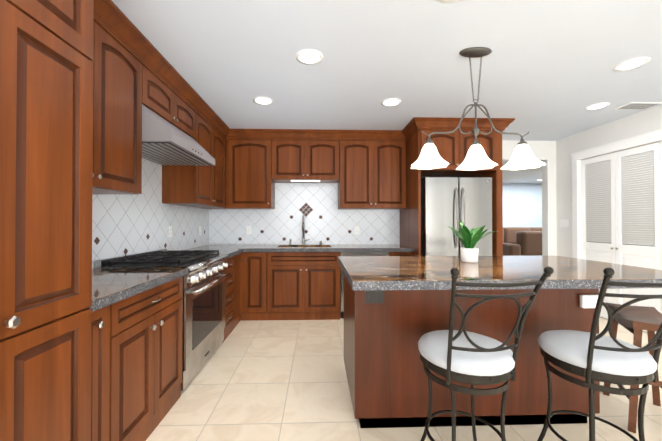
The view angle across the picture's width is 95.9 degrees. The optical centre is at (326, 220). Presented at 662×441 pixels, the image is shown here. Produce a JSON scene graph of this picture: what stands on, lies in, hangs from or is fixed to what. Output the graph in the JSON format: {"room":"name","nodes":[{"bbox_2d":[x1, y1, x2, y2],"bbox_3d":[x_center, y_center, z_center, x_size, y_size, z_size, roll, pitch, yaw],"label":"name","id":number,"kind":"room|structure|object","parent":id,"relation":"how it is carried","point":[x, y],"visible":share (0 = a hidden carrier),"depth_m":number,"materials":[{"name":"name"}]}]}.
{"room":"kitchen","nodes":[
{"label":"kitchen","id":0,"kind":"room"},
{"bbox_2d":[112,0,661,182],"bbox_3d":[3.647,-1.269,2.802,11.100,0.080,13.400,0,0,-2],"label":"ceiling","id":1,"kind":"structure","parent":0,"point":[548,72],"depth_m":2.27,"materials":[{"name":"paint"}]},
{"bbox_2d":[253,96,272,104],"bbox_3d":[-0.654,-1.224,3.038,0.199,0.006,0.200,0,0,-2],"label":"recessed light","id":2,"kind":"object","parent":1,"relation":"in","point":[261,100],"depth_m":3.04,"materials":[{"name":"white"}]},
{"bbox_2d":[296,49,322,64],"bbox_3d":[-0.133,-1.230,2.244,0.198,0.006,0.205,0,0,-2],"label":"recessed light","id":3,"kind":"object","parent":1,"relation":"in","point":[309,56],"depth_m":2.24,"materials":[{"name":"white"}]},
{"bbox_2d":[381,98,401,106],"bbox_3d":[0.665,-1.223,3.089,0.204,0.006,0.207,0,0,-2],"label":"recessed light","id":4,"kind":"object","parent":1,"relation":"in","point":[390,102],"depth_m":3.09,"materials":[{"name":"white"}]},
{"bbox_2d":[437,0,457,2],"bbox_3d":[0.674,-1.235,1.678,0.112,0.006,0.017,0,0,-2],"label":"recessed light","id":5,"kind":"object","parent":1,"relation":"in","point":[444,1],"depth_m":1.68,"materials":[{"name":"white"}]},
{"bbox_2d":[411,47,545,169],"bbox_3d":[1.085,-0.811,2.177,0.968,0.844,0.278,0,0,-2],"label":"pendant chandelier","id":6,"kind":"object","parent":1,"relation":"hanging from","point":[522,157],"visible":1,"depth_m":2.16,"materials":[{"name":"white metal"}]},
{"bbox_2d":[584,102,609,109],"bbox_3d":[2.886,-1.222,3.181,0.206,0.006,0.193,0,0,-2],"label":"recessed light","id":7,"kind":"object","parent":1,"relation":"in","point":[604,104],"depth_m":3.20,"materials":[{"name":"white"}]},
{"bbox_2d":[613,57,650,70],"bbox_3d":[2.394,-1.229,2.342,0.206,0.006,0.194,0,0,-2],"label":"recessed light","id":8,"kind":"object","parent":1,"relation":"in","point":[634,63],"depth_m":2.35,"materials":[{"name":"white"}]},
{"bbox_2d":[614,102,661,109],"bbox_3d":[3.314,-1.220,3.182,0.340,0.010,0.180,0,0,-2],"label":"ceiling vent","id":9,"kind":"object","parent":1,"relation":"in","point":[637,105],"visible":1,"depth_m":3.16,"materials":[{"name":"white metal"}]},
{"bbox_2d":[146,317,661,440],"bbox_3d":[3.647,1.281,2.781,11.100,0.060,13.400,0,0,-2],"label":"floor","id":10,"kind":"structure","parent":0,"point":[269,380],"depth_m":2.04,"materials":[{"name":"tile"}]},
{"bbox_2d":[0,0,93,440],"bbox_3d":[-1.276,-0.004,0.819,0.687,2.478,0.751,0,0,-2],"label":"tall cabinet","id":11,"kind":"object","parent":10,"relation":"on","point":[46,113],"visible":1,"depth_m":0.98,"materials":[{"name":"brown wood"}]},
{"bbox_2d":[91,276,182,440],"bbox_3d":[-1.330,0.810,1.710,0.636,0.864,0.797,0,0,-2],"label":"base cabinet","id":12,"kind":"object","parent":10,"relation":"on","point":[136,360],"depth_m":1.58,"materials":[{"name":"brown wood"}]},
{"bbox_2d":[87,268,188,311],"bbox_3d":[-1.308,0.354,1.651,0.676,0.044,0.922,0,0,-2],"label":"countertop","id":13,"kind":"structure","parent":12,"relation":"on","point":[110,286],"depth_m":1.65,"materials":[{"name":"grey stone"}]},
{"bbox_2d":[95,249,229,391],"bbox_3d":[-1.309,0.767,2.578,0.696,0.965,0.924,0,0,-2],"label":"range","id":14,"kind":"object","parent":10,"relation":"on","point":[204,294],"visible":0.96,"depth_m":2.39,"materials":[{"name":"silver metal"}]},
{"bbox_2d":[222,256,234,342],"bbox_3d":[-1.379,0.823,3.245,0.636,0.864,0.402,0,0,-2],"label":"base cabinet","id":15,"kind":"object","parent":10,"relation":"on","point":[230,280],"depth_m":3.28,"materials":[{"name":"brown wood"}]},
{"bbox_2d":[185,248,246,257],"bbox_3d":[-1.357,0.368,3.363,0.690,0.044,0.632,0,0,-2],"label":"countertop","id":16,"kind":"structure","parent":15,"relation":"on","point":[231,252],"depth_m":3.58,"materials":[{"name":"grey stone"}]},
{"bbox_2d":[235,254,238,326],"bbox_3d":[-1.400,0.826,3.600,0.616,0.864,0.310,0,0,-2],"label":"base cabinet","id":17,"kind":"object","parent":10,"relation":"on","point":[236,256],"depth_m":3.60,"materials":[{"name":"brown wood"}]},
{"bbox_2d":[239,252,278,321],"bbox_3d":[-0.907,0.829,4.070,0.401,0.864,0.637,0,0,-2],"label":"base cabinet","id":18,"kind":"object","parent":10,"relation":"on","point":[254,267],"depth_m":3.76,"materials":[{"name":"brown wood"}]},
{"bbox_2d":[195,244,413,251],"bbox_3d":[-0.315,0.454,4.071,2.817,0.204,0.676,0,0,-2],"label":"countertop","id":19,"kind":"structure","parent":18,"relation":"on","point":[308,247],"depth_m":3.87,"materials":[{"name":"grey stone"}]},
{"bbox_2d":[289,215,321,244],"bbox_3d":[-0.307,0.139,4.273,0.475,0.427,0.194,0,0,-2],"label":"faucet set","id":20,"kind":"object","parent":19,"relation":"on","point":[303,230],"visible":1,"depth_m":4.32,"materials":[{"name":"silver metal"}]},
{"bbox_2d":[271,260,340,319],"bbox_3d":[-0.304,0.917,4.088,0.925,0.689,0.637,0,0,-2],"label":"base cabinet","id":21,"kind":"object","parent":10,"relation":"on","point":[300,289],"depth_m":3.78,"materials":[{"name":"brown wood"}]},
{"bbox_2d":[340,252,388,317],"bbox_3d":[0.485,0.829,3.810,0.621,0.862,0.146,0,0,-2],"label":"dishwasher","id":22,"kind":"object","parent":21,"relation":"attached to","point":[342,273],"visible":0.12,"depth_m":3.79,"materials":[{"name":"silver metal"}]},
{"bbox_2d":[335,252,340,259],"bbox_3d":[0.473,0.830,4.166,0.634,0.864,0.532,0,0,-2],"label":"base cabinet","id":23,"kind":"object","parent":10,"relation":"on","point":[337,254],"depth_m":3.79,"materials":[{"name":"brown wood"}]},
{"bbox_2d":[389,252,412,255],"bbox_3d":[0.942,0.830,4.129,0.300,0.864,0.637,0,0,-2],"label":"base cabinet","id":24,"kind":"object","parent":10,"relation":"on","point":[390,253],"depth_m":3.81,"materials":[{"name":"brown wood"}]},
{"bbox_2d":[421,177,492,255],"bbox_3d":[1.617,0.361,4.014,0.850,1.800,0.822,0,0,-2],"label":"fridge","id":25,"kind":"object","parent":10,"relation":"on","point":[451,202],"visible":0.33,"depth_m":3.67,"materials":[{"name":"silver metal"}]},
{"bbox_2d":[418,266,553,440],"bbox_3d":[0.670,0.711,1.389,0.443,1.056,0.516,0,0,-2],"label":"bar stool","id":26,"kind":"object","parent":10,"relation":"on","point":[462,355],"visible":1,"depth_m":1.27,"materials":[{"name":"white fabric"}]},
{"bbox_2d":[338,256,661,427],"bbox_3d":[1.078,0.775,2.058,1.938,0.940,1.098,0,0,-2],"label":"kitchen island","id":27,"kind":"object","parent":10,"relation":"on","point":[396,308],"visible":0.77,"depth_m":1.77,"materials":[{"name":"brown wood"}]},
{"bbox_2d":[448,220,495,262],"bbox_3d":[1.070,0.149,2.190,0.310,0.313,0.330,0,0,-2],"label":"potted plant","id":28,"kind":"object","parent":27,"relation":"on","point":[471,238],"visible":1,"depth_m":2.17,"materials":[{"name":"green plant"}]},
{"bbox_2d":[503,227,541,255],"bbox_3d":[5.608,0.734,7.966,2.850,1.080,2.230,0,0,-2],"label":"sofa","id":29,"kind":"object","parent":10,"relation":"on","point":[521,241],"visible":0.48,"depth_m":6.87,"materials":[{"name":"fabric"}]},
{"bbox_2d":[537,267,661,440],"bbox_3d":[1.278,0.711,1.390,0.430,1.056,0.514,0,0,-2],"label":"bar stool","id":30,"kind":"object","parent":10,"relation":"on","point":[592,356],"visible":1,"depth_m":1.29,"materials":[{"name":"white fabric"}]},
{"bbox_2d":[603,302,661,433],"bbox_3d":[2.014,0.918,1.892,0.302,0.657,0.472,0,-1,28],"label":"stool","id":31,"kind":"object","parent":10,"relation":"on","point":[635,321],"visible":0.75,"depth_m":1.90,"materials":[{"name":"brown wood"}]},
{"bbox_2d":[293,140,556,255],"bbox_3d":[0.935,0.026,4.516,5.350,2.480,0.120,0,0,-2],"label":"wall","id":32,"kind":"structure","parent":0,"point":[543,150],"depth_m":4.54,"materials":[{"name":"paint"}]},
{"bbox_2d":[90,0,145,194],"bbox_3d":[-1.473,-0.712,1.657,0.348,1.048,0.921,0,0,-2],"label":"upper cabinet","id":33,"kind":"object","parent":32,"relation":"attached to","point":[134,70],"depth_m":1.85,"materials":[{"name":"brown wood"}]},
{"bbox_2d":[92,159,207,267],"bbox_3d":[-1.678,-0.110,2.779,0.009,0.899,3.183,0,0,-2],"label":"tile backsplash","id":34,"kind":"structure","parent":32,"relation":"attached to","point":[122,224],"depth_m":2.74,"materials":[{"name":"white tile"}]},
{"bbox_2d":[168,226,171,236],"bbox_3d":[-1.684,0.119,3.202,0.009,0.116,0.072,0,0,-2],"label":"outlet","id":35,"kind":"object","parent":34,"relation":"attached to","point":[169,227],"depth_m":3.19,"materials":[{"name":"white plastic"}]},
{"bbox_2d":[146,48,197,139],"bbox_3d":[-1.503,-1.032,2.586,0.348,0.393,0.930,0,0,-2],"label":"upper cabinet","id":36,"kind":"object","parent":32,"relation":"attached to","point":[170,99],"depth_m":2.49,"materials":[{"name":"brown wood"}]},
{"bbox_2d":[142,104,214,165],"bbox_3d":[-1.397,-0.693,2.587,0.541,0.274,0.922,0,0,-2],"label":"range hood","id":37,"kind":"object","parent":36,"relation":"attached to","point":[164,142],"visible":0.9,"depth_m":2.38,"materials":[{"name":"silver metal"}]},
{"bbox_2d":[161,100,233,207],"bbox_3d":[-1.489,-0.697,3.553,0.438,1.050,1.003,0,0,-2],"label":"upper cabinet","id":38,"kind":"object","parent":32,"relation":"attached to","point":[182,185],"depth_m":3.39,"materials":[{"name":"brown wood"}]},
{"bbox_2d":[234,129,277,208],"bbox_3d":[-1.041,-0.692,4.223,0.680,1.050,0.347,0,0,-2],"label":"upper cabinet","id":39,"kind":"object","parent":32,"relation":"attached to","point":[255,150],"depth_m":4.05,"materials":[{"name":"brown wood"}]},
{"bbox_2d":[208,183,399,244],"bbox_3d":[-0.310,-0.099,4.410,2.787,0.906,0.010,0,0,-2],"label":"tile backsplash","id":40,"kind":"structure","parent":32,"relation":"attached to","point":[328,224],"depth_m":4.41,"materials":[{"name":"white tile"}]},
{"bbox_2d":[246,226,250,233],"bbox_3d":[-1.147,0.145,4.373,0.072,0.116,0.008,0,0,-2],"label":"outlet","id":41,"kind":"object","parent":40,"relation":"attached to","point":[248,228],"depth_m":4.37,"materials":[{"name":"white plastic"}]},
{"bbox_2d":[354,226,358,233],"bbox_3d":[0.442,0.145,4.424,0.072,0.116,0.008,0,0,-2],"label":"outlet","id":42,"kind":"object","parent":40,"relation":"attached to","point":[356,228],"depth_m":4.42,"materials":[{"name":"white plastic"}]},
{"bbox_2d":[278,129,341,182],"bbox_3d":[-0.299,-0.887,4.248,0.925,0.660,0.347,0,0,-2],"label":"upper cabinet","id":43,"kind":"object","parent":32,"relation":"attached to","point":[304,156],"depth_m":4.08,"materials":[{"name":"brown wood"}]},
{"bbox_2d":[334,132,405,211],"bbox_3d":[0.596,-0.691,4.275,0.986,1.050,0.347,0,0,-2],"label":"upper cabinet","id":44,"kind":"object","parent":32,"relation":"attached to","point":[373,163],"depth_m":4.10,"materials":[{"name":"brown wood"}]},
{"bbox_2d":[406,120,497,179],"bbox_3d":[1.599,-0.916,4.058,0.943,0.605,0.847,0,0,-2],"label":"upper cabinet","id":45,"kind":"object","parent":32,"relation":"attached to","point":[453,148],"depth_m":3.64,"materials":[{"name":"brown wood"}]},
{"bbox_2d":[502,161,541,181],"bbox_3d":[2.514,-1.099,6.952,4.100,0.189,4.630,0,0,-2],"label":"ceiling soffit","id":46,"kind":"structure","parent":0,"point":[507,175],"depth_m":6.28,"materials":[{"name":"paint"}]},
{"bbox_2d":[503,183,541,227],"bbox_3d":[4.637,0.066,9.386,8.700,2.480,0.120,0,0,-2],"label":"window","id":47,"kind":"structure","parent":0,"point":[522,204],"depth_m":9.37,"materials":[{"name":"glass"}]},
{"bbox_2d":[556,105,661,258],"bbox_3d":[3.941,-0.008,0.475,0.640,2.480,8.150,0,0,-2],"label":"wall","id":48,"kind":"structure","parent":0,"point":[643,122],"depth_m":4.16,"materials":[{"name":"paint"}]},
{"bbox_2d":[560,220,568,227],"bbox_3d":[3.490,0.047,4.388,0.009,0.115,0.150,0,0,-2],"label":"light switch","id":49,"kind":"object","parent":48,"relation":"attached to","point":[564,223],"depth_m":4.38,"materials":[{"name":"white plastic"}]},
{"bbox_2d":[542,129,661,258],"bbox_3d":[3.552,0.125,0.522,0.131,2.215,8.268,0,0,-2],"label":"door frame","id":50,"kind":"structure","parent":48,"relation":"attached to","point":[646,138],"depth_m":4.17,"materials":[{"name":"white wood"}]},
{"bbox_2d":[581,141,661,333],"bbox_3d":[3.566,0.199,3.193,0.061,2.087,1.914,0,0,-2],"label":"closet doors","id":51,"kind":"structure","parent":48,"relation":"in","point":[621,195],"depth_m":3.57,"materials":[{"name":"white wood"}]}
]}

